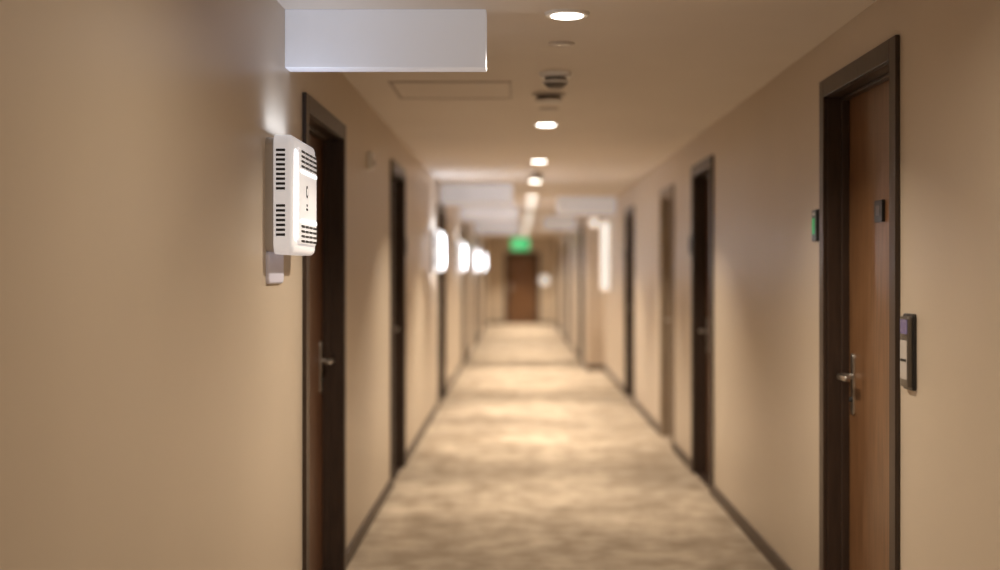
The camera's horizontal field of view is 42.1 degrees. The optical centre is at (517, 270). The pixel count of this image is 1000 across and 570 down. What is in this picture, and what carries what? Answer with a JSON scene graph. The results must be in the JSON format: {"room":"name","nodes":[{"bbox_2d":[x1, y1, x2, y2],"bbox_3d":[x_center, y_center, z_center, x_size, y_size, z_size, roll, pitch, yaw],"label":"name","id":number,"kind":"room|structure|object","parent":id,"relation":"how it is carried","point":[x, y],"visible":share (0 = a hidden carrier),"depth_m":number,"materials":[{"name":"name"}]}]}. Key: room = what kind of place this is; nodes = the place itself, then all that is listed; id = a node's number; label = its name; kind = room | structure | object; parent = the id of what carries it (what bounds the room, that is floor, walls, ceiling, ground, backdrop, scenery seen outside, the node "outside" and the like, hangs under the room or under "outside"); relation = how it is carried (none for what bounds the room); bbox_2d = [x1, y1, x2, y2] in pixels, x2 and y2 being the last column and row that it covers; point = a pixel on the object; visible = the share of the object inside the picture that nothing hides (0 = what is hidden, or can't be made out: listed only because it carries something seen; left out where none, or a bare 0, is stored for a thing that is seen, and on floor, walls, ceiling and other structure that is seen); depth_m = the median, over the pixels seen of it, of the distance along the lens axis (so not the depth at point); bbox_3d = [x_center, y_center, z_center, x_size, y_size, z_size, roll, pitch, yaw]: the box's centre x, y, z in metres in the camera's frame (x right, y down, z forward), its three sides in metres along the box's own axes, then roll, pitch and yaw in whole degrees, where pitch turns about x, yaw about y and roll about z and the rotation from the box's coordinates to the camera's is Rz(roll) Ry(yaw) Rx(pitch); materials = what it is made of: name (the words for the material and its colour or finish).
{"room":"hotel corridor","nodes":[
{"label":"hotel corridor","id":0,"kind":"room"},
{"bbox_2d":[0,0,486,569],"bbox_3d":[-0.920,0.240,15.150,0.200,2.320,38.300,0,0,0],"label":"wall","id":1,"kind":"structure","parent":0,"point":[151,366],"depth_m":3.05,"materials":[{"name":"paint"}]},
{"bbox_2d":[265,135,316,283],"bbox_3d":[-0.770,-0.201,4.450,0.100,0.488,0.482,0,0,0],"label":"detector","id":2,"kind":"object","parent":1,"relation":"attached to","point":[290,163],"visible":1,"depth_m":4.23,"materials":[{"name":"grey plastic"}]},
{"bbox_2d":[309,133,321,569],"bbox_3d":[-0.927,0.394,5.515,0.045,2.001,1.004,0,0,0],"label":"leaf","id":3,"kind":"object","parent":1,"relation":"attached to","point":[315,260],"visible":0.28,"depth_m":5.81,"materials":[{"name":"brown wood"}]},
{"bbox_2d":[319,341,333,392],"bbox_3d":[-0.873,0.440,5.896,0.064,0.240,0.142,0,0,0],"label":"door handle","id":4,"kind":"object","parent":3,"relation":"attached to","point":[328,361],"depth_m":5.92,"materials":[{"name":"silver metal"}]},
{"bbox_2d":[302,92,345,569],"bbox_3d":[-0.879,0.360,5.515,0.151,2.080,1.150,0,0,0],"label":"frame","id":5,"kind":"object","parent":1,"relation":"attached to","point":[317,121],"visible":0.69,"depth_m":6.01,"materials":[{"name":"brown wood"}]},
{"bbox_2d":[367,152,375,170],"bbox_3d":[-0.799,-0.600,7.100,0.042,0.100,0.080,0,0,0],"label":"sensor","id":6,"kind":"object","parent":1,"relation":"attached to","point":[371,162],"visible":1,"depth_m":7.06,"materials":[{"name":"white plastic"}]},
{"bbox_2d":[285,9,486,71],"bbox_3d":[-0.466,-0.818,4.620,0.708,0.205,0.100,0,0,0],"label":"hanging sign","id":7,"kind":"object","parent":1,"relation":"attached to","point":[316,40],"depth_m":4.57,"materials":[{"name":"white plastic"}]},
{"bbox_2d":[390,159,405,488],"bbox_3d":[-0.879,0.340,8.840,0.151,2.120,0.980,0,0,0],"label":"frame","id":8,"kind":"object","parent":1,"relation":"attached to","point":[397,173],"visible":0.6,"depth_m":9.26,"materials":[{"name":"brown wood"}]},
{"bbox_2d":[346,322,486,567],"bbox_3d":[-0.813,1.365,15.150,0.014,0.070,38.300,0,0,0],"label":"baseboard","id":9,"kind":"structure","parent":1,"relation":"attached to","point":[354,545],"depth_m":7.91,"materials":[{"name":"brown wood"}]},
{"bbox_2d":[431,230,444,271],"bbox_3d":[-0.770,-0.190,12.550,0.100,0.390,0.482,0,0,0],"label":"wall sconce","id":10,"kind":"object","parent":1,"relation":"attached to","point":[437,237],"visible":1,"depth_m":12.32,"materials":[{"name":"grey plastic"}]},
{"bbox_2d":[441,233,443,268],"bbox_3d":[-0.728,-0.190,12.550,0.004,0.350,0.440,0,0,0],"label":"diffuser","id":11,"kind":"object","parent":10,"relation":"attached to","point":[442,234],"depth_m":12.43,"materials":[{"name":"white"}]},
{"bbox_2d":[438,203,444,406],"bbox_3d":[-0.879,0.350,13.850,0.151,2.100,1.100,0,0,0],"label":"frame","id":12,"kind":"object","parent":1,"relation":"attached to","point":[441,209],"visible":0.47,"depth_m":14.33,"materials":[{"name":"brown wood"}]},
{"bbox_2d":[457,242,464,270],"bbox_3d":[-0.770,-0.190,17.600,0.100,0.390,0.482,0,0,0],"label":"wall sconce","id":13,"kind":"object","parent":1,"relation":"attached to","point":[460,246],"visible":1,"depth_m":17.37,"materials":[{"name":"grey plastic"}]},
{"bbox_2d":[462,224,465,365],"bbox_3d":[-0.879,0.350,19.700,0.151,2.100,1.000,0,0,0],"label":"frame","id":14,"kind":"object","parent":1,"relation":"attached to","point":[463,225],"visible":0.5,"depth_m":20.13,"materials":[{"name":"brown wood"}]},
{"bbox_2d":[474,233,475,346],"bbox_3d":[-0.879,0.350,24.500,0.151,2.100,1.000,0,0,0],"label":"frame","id":15,"kind":"object","parent":1,"relation":"attached to","point":[474,233],"visible":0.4,"depth_m":24.03,"materials":[{"name":"brown wood"}]},
{"bbox_2d":[472,249,477,270],"bbox_3d":[-0.770,-0.190,23.400,0.100,0.390,0.482,0,0,0],"label":"wall sconce","id":16,"kind":"object","parent":1,"relation":"attached to","point":[474,252],"visible":1,"depth_m":23.17,"materials":[{"name":"grey plastic"}]},
{"bbox_2d":[441,184,512,205],"bbox_3d":[-0.440,-0.820,14.050,0.760,0.200,0.500,0,0,0],"label":"trim","id":17,"kind":"structure","parent":1,"relation":"attached to","point":[451,194],"depth_m":13.80,"materials":[{"name":"white"}]},
{"bbox_2d":[481,240,482,331],"bbox_3d":[-0.879,0.350,29.500,0.151,2.100,1.000,0,0,0],"label":"frame","id":18,"kind":"object","parent":1,"relation":"attached to","point":[481,240],"visible":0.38,"depth_m":29.45,"materials":[{"name":"brown wood"}]},
{"bbox_2d":[480,253,484,270],"bbox_3d":[-0.770,-0.190,28.400,0.100,0.390,0.482,0,0,0],"label":"wall sconce","id":19,"kind":"object","parent":1,"relation":"attached to","point":[482,255],"visible":1,"depth_m":28.16,"materials":[{"name":"grey plastic"}]},
{"bbox_2d":[461,207,517,220],"bbox_3d":[-0.410,-0.830,18.950,0.820,0.180,0.500,0,0,0],"label":"trim","id":20,"kind":"structure","parent":1,"relation":"attached to","point":[467,213],"depth_m":18.70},
{"bbox_2d":[475,223,517,233],"bbox_3d":[-0.410,-0.820,25.050,0.820,0.200,0.500,0,0,0],"label":"trim","id":21,"kind":"structure","parent":1,"relation":"attached to","point":[480,228],"depth_m":24.80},
{"bbox_2d":[487,236,554,320],"bbox_3d":[0.200,0.240,34.400,2.440,2.320,0.200,0,0,0],"label":"wall","id":22,"kind":"structure","parent":0,"point":[496,245],"depth_m":34.30,"materials":[{"name":"paint"}]},
{"bbox_2d":[487,321,554,323],"bbox_3d":[0.080,1.365,34.293,1.772,0.070,0.014,0,0,0],"label":"baseboard","id":23,"kind":"structure","parent":22,"relation":"attached to","point":[488,322],"depth_m":34.28,"materials":[{"name":"brown wood"}]},
{"bbox_2d":[508,255,535,323],"bbox_3d":[0.105,0.483,34.407,0.784,1.821,0.045,0,0,0],"label":"leaf","id":24,"kind":"object","parent":22,"relation":"attached to","point":[521,268],"visible":1,"depth_m":34.38,"materials":[{"name":"brown wood"}]},
{"bbox_2d":[504,252,539,323],"bbox_3d":[0.105,0.450,34.359,0.930,1.900,0.151,0,0,0],"label":"frame","id":25,"kind":"object","parent":22,"relation":"attached to","point":[506,254],"visible":1,"depth_m":34.28,"materials":[{"name":"brown wood"}]},
{"bbox_2d":[539,275,549,284],"bbox_3d":[0.700,0.240,34.270,0.280,0.280,0.060,0,0,0],"label":"round wall lamp","id":26,"kind":"object","parent":22,"relation":"attached to","point":[544,279],"visible":1,"depth_m":34.26,"materials":[{"name":"white glass"}]},
{"bbox_2d":[346,324,774,569],"bbox_3d":[0.200,1.450,15.150,2.440,0.100,38.700,0,0,0],"label":"floor","id":27,"kind":"structure","parent":0,"point":[532,458],"depth_m":8.37,"materials":[{"name":"carpet"}]},
{"bbox_2d":[394,467,401,480],"bbox_3d":[-0.917,1.397,8.840,0.185,0.006,0.840,0,0,0],"label":"threshold","id":28,"kind":"object","parent":27,"relation":"on","point":[396,469],"visible":0.21,"depth_m":9.04,"materials":[{"name":"brown wood"}]},
{"bbox_2d":[663,436,670,444],"bbox_3d":[1.317,1.397,10.600,0.185,0.006,0.760,0,0,0],"label":"threshold","id":29,"kind":"object","parent":27,"relation":"on","point":[667,438],"visible":0.21,"depth_m":10.81,"materials":[{"name":"brown wood"}]},
{"bbox_2d":[695,473,709,489],"bbox_3d":[1.317,1.397,8.575,0.185,0.006,0.810,0,0,0],"label":"threshold","id":30,"kind":"object","parent":27,"relation":"on","point":[704,477],"visible":0.29,"depth_m":8.73,"materials":[{"name":"brown wood"}]},
{"bbox_2d":[277,0,876,235],"bbox_3d":[0.200,-0.970,15.150,2.440,0.100,38.700,0,0,0],"label":"ceiling","id":31,"kind":"structure","parent":0,"point":[649,77],"depth_m":6.28,"materials":[{"name":"paint"}]},
{"bbox_2d":[388,81,511,98],"bbox_3d":[-0.330,-0.917,6.600,0.600,0.007,0.600,0,0,0],"label":"access hatch","id":32,"kind":"object","parent":31,"relation":"in","point":[407,89],"depth_m":6.56,"materials":[{"name":"beige paint"}]},
{"bbox_2d":[511,234,528,250],"bbox_3d":[0.040,-0.670,27.000,0.390,0.500,0.045,0,0,0],"label":"exit sign","id":33,"kind":"object","parent":31,"relation":"hanging from","point":[517,243],"visible":0.89,"depth_m":26.98,"materials":[{"name":"green plastic"}]},
{"bbox_2d":[524,210,532,214],"bbox_3d":[0.160,-0.885,19.600,0.140,0.070,0.140,0,0,0],"label":"smoke detector","id":34,"kind":"object","parent":31,"relation":"attached to","point":[528,212],"visible":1,"depth_m":19.56,"materials":[{"name":"white plastic"}]},
{"bbox_2d":[527,180,542,181],"bbox_3d":[0.175,-0.913,13.200,0.164,0.013,0.164,0,0,0],"label":"recessed light","id":35,"kind":"object","parent":31,"relation":"in","point":[527,180],"visible":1,"depth_m":13.17,"materials":[{"name":"white plastic"}]},
{"bbox_2d":[529,171,543,178],"bbox_3d":[0.175,-0.885,12.000,0.140,0.070,0.140,0,0,0],"label":"smoke detector","id":36,"kind":"object","parent":31,"relation":"attached to","point":[535,174],"visible":1,"depth_m":11.96,"materials":[{"name":"white plastic"}]},
{"bbox_2d":[529,159,548,161],"bbox_3d":[0.175,-0.913,10.800,0.164,0.013,0.164,0,0,0],"label":"recessed light","id":37,"kind":"object","parent":31,"relation":"in","point":[535,160],"visible":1,"depth_m":10.75,"materials":[{"name":"white plastic"}]},
{"bbox_2d":[533,122,558,125],"bbox_3d":[0.175,-0.913,8.100,0.164,0.013,0.164,0,0,0],"label":"recessed light","id":38,"kind":"object","parent":31,"relation":"in","point":[535,123],"visible":1,"depth_m":8.05,"materials":[{"name":"white plastic"}]},
{"bbox_2d":[538,107,558,110],"bbox_3d":[0.175,-0.916,7.350,0.120,0.008,0.120,0,0,0],"label":"ceiling speaker","id":39,"kind":"object","parent":31,"relation":"attached to","point":[541,108],"depth_m":7.31},
{"bbox_2d":[532,91,565,103],"bbox_3d":[0.160,-0.899,6.750,0.180,0.042,0.180,0,0,0],"label":"smoke detector","id":40,"kind":"object","parent":31,"relation":"attached to","point":[547,97],"depth_m":6.69,"materials":[{"name":"plastic"}]},
{"bbox_2d":[539,71,571,88],"bbox_3d":[0.175,-0.885,6.050,0.156,0.070,0.156,0,0,0],"label":"smoke detector","id":41,"kind":"object","parent":31,"relation":"attached to","point":[553,79],"visible":1,"depth_m":6.01,"materials":[{"name":"white plastic"}]},
{"bbox_2d":[548,41,574,46],"bbox_3d":[0.175,-0.916,5.250,0.110,0.008,0.110,0,0,0],"label":"ceiling speaker","id":42,"kind":"object","parent":31,"relation":"attached to","point":[554,43],"depth_m":5.23},
{"bbox_2d":[544,9,589,19],"bbox_3d":[0.175,-0.913,4.640,0.164,0.013,0.164,0,0,0],"label":"recessed light","id":43,"kind":"object","parent":31,"relation":"in","point":[558,14],"visible":1,"depth_m":4.61,"materials":[{"name":"white plastic"}]},
{"bbox_2d":[555,0,999,569],"bbox_3d":[1.200,0.240,15.150,0.440,2.320,38.300,0,0,0],"label":"wall","id":44,"kind":"structure","parent":0,"point":[765,150],"depth_m":5.37,"materials":[{"name":"paint"}]},
{"bbox_2d":[544,217,574,229],"bbox_3d":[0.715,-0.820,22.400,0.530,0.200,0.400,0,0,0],"label":"sign","id":45,"kind":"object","parent":44,"relation":"attached to","point":[550,223],"depth_m":22.20,"materials":[{"name":"white plastic"}]},
{"bbox_2d":[559,240,560,330],"bbox_3d":[1.040,0.350,29.800,0.151,2.100,1.000,0,0,0],"label":"frame","id":46,"kind":"object","parent":44,"relation":"attached to","point":[560,240],"visible":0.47,"depth_m":30.23,"materials":[{"name":"brown wood"}]},
{"bbox_2d":[567,234,569,342],"bbox_3d":[1.040,0.350,25.000,0.151,2.100,1.000,0,0,0],"label":"frame","id":47,"kind":"object","parent":44,"relation":"attached to","point":[568,235],"visible":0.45,"depth_m":25.43,"materials":[{"name":"brown wood"}]},
{"bbox_2d":[579,225,582,359],"bbox_3d":[1.040,0.350,20.100,0.151,2.100,1.000,0,0,0],"label":"frame","id":48,"kind":"object","parent":44,"relation":"attached to","point":[581,226],"visible":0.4,"depth_m":20.53,"materials":[{"name":"brown wood"}]},
{"bbox_2d":[557,197,615,214],"bbox_3d":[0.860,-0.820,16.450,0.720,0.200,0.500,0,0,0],"label":"sign","id":49,"kind":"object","parent":44,"relation":"attached to","point":[565,205],"depth_m":16.20,"materials":[{"name":"white plastic"}]},
{"bbox_2d":[589,218,598,227],"bbox_3d":[1.070,-0.680,18.270,0.140,0.140,0.060,0,0,0],"label":"round wall lamp","id":50,"kind":"object","parent":44,"relation":"attached to","point":[593,222],"visible":1,"depth_m":18.26,"materials":[{"name":"white glass"}]},
{"bbox_2d":[601,221,610,290],"bbox_3d":[1.160,-0.200,17.200,0.120,0.920,0.140,0,0,0],"label":"wall light","id":51,"kind":"object","parent":44,"relation":"attached to","point":[605,226],"visible":1,"depth_m":17.14,"materials":[{"name":"grey plastic"}]},
{"bbox_2d":[625,205,633,403],"bbox_3d":[1.280,0.355,14.150,0.151,2.090,1.000,0,0,0],"label":"frame","id":52,"kind":"object","parent":44,"relation":"attached to","point":[629,212],"visible":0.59,"depth_m":14.58,"materials":[{"name":"brown wood"}]},
{"bbox_2d":[660,184,673,449],"bbox_3d":[1.280,0.360,10.600,0.151,2.080,0.900,0,0,0],"label":"frame","id":53,"kind":"object","parent":44,"relation":"attached to","point":[667,194],"visible":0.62,"depth_m":10.98,"materials":[{"name":"brown wood"}]},
{"bbox_2d":[555,322,790,569],"bbox_3d":[1.113,1.365,15.150,0.254,0.070,38.301,0,0,0],"label":"baseboard","id":54,"kind":"structure","parent":44,"relation":"attached to","point":[774,559],"depth_m":7.59,"materials":[{"name":"brown wood"}]},
{"bbox_2d":[691,155,713,495],"bbox_3d":[1.280,0.338,8.575,0.151,2.125,0.950,0,0,0],"label":"frame","id":55,"kind":"object","parent":44,"relation":"attached to","point":[704,169],"visible":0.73,"depth_m":8.98,"materials":[{"name":"brown wood"}]},
{"bbox_2d":[699,318,708,352],"bbox_3d":[1.273,0.440,8.856,0.064,0.240,0.142,0,0,0],"label":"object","id":56,"kind":"structure","parent":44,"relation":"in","point":[707,329],"depth_m":8.89,"materials":[{"name":"silver metal"}]},
{"bbox_2d":[707,177,709,474],"bbox_3d":[1.327,0.371,8.575,0.045,2.046,0.804,0,0,0],"label":"leaf","id":57,"kind":"object","parent":44,"relation":"attached to","point":[708,178],"visible":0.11,"depth_m":8.91,"materials":[{"name":"brown wood"}]},
{"bbox_2d":[812,209,818,241],"bbox_3d":[1.212,-0.185,5.300,0.016,0.130,0.080,0,0,0],"label":"plate","id":58,"kind":"object","parent":44,"relation":"attached to","point":[815,213],"visible":0.98,"depth_m":5.27,"materials":[{"name":"black plastic"}]},
{"bbox_2d":[819,35,899,569],"bbox_3d":[1.280,0.323,4.675,0.151,2.155,1.050,0,0,0],"label":"frame","id":59,"kind":"object","parent":44,"relation":"attached to","point":[881,64],"visible":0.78,"depth_m":5.13,"materials":[{"name":"brown wood"}]},
{"bbox_2d":[849,80,888,569],"bbox_3d":[1.327,0.356,4.675,0.045,2.076,0.904,0,0,0],"label":"leaf","id":60,"kind":"object","parent":44,"relation":"attached to","point":[868,111],"visible":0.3,"depth_m":4.81,"materials":[{"name":"brown wood"}]},
{"bbox_2d":[837,353,854,414],"bbox_3d":[1.273,0.440,5.006,0.064,0.240,0.142,0,0,0],"label":"door handle","id":61,"kind":"object","parent":60,"relation":"attached to","point":[847,377],"depth_m":5.04,"materials":[{"name":"silver metal"}]},
{"bbox_2d":[874,199,884,222],"bbox_3d":[1.298,-0.215,4.670,0.014,0.080,0.100,0,0,0],"label":"number plate","id":62,"kind":"object","parent":60,"relation":"attached to","point":[879,205],"visible":1,"depth_m":4.65,"materials":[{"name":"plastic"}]},
{"bbox_2d":[900,313,916,390],"bbox_3d":[1.206,0.250,4.030,0.027,0.236,0.104,0,0,0],"label":"card reader","id":63,"kind":"object","parent":44,"relation":"attached to","point":[908,321],"visible":1,"depth_m":3.99,"materials":[{"name":"black plastic"}]}
]}

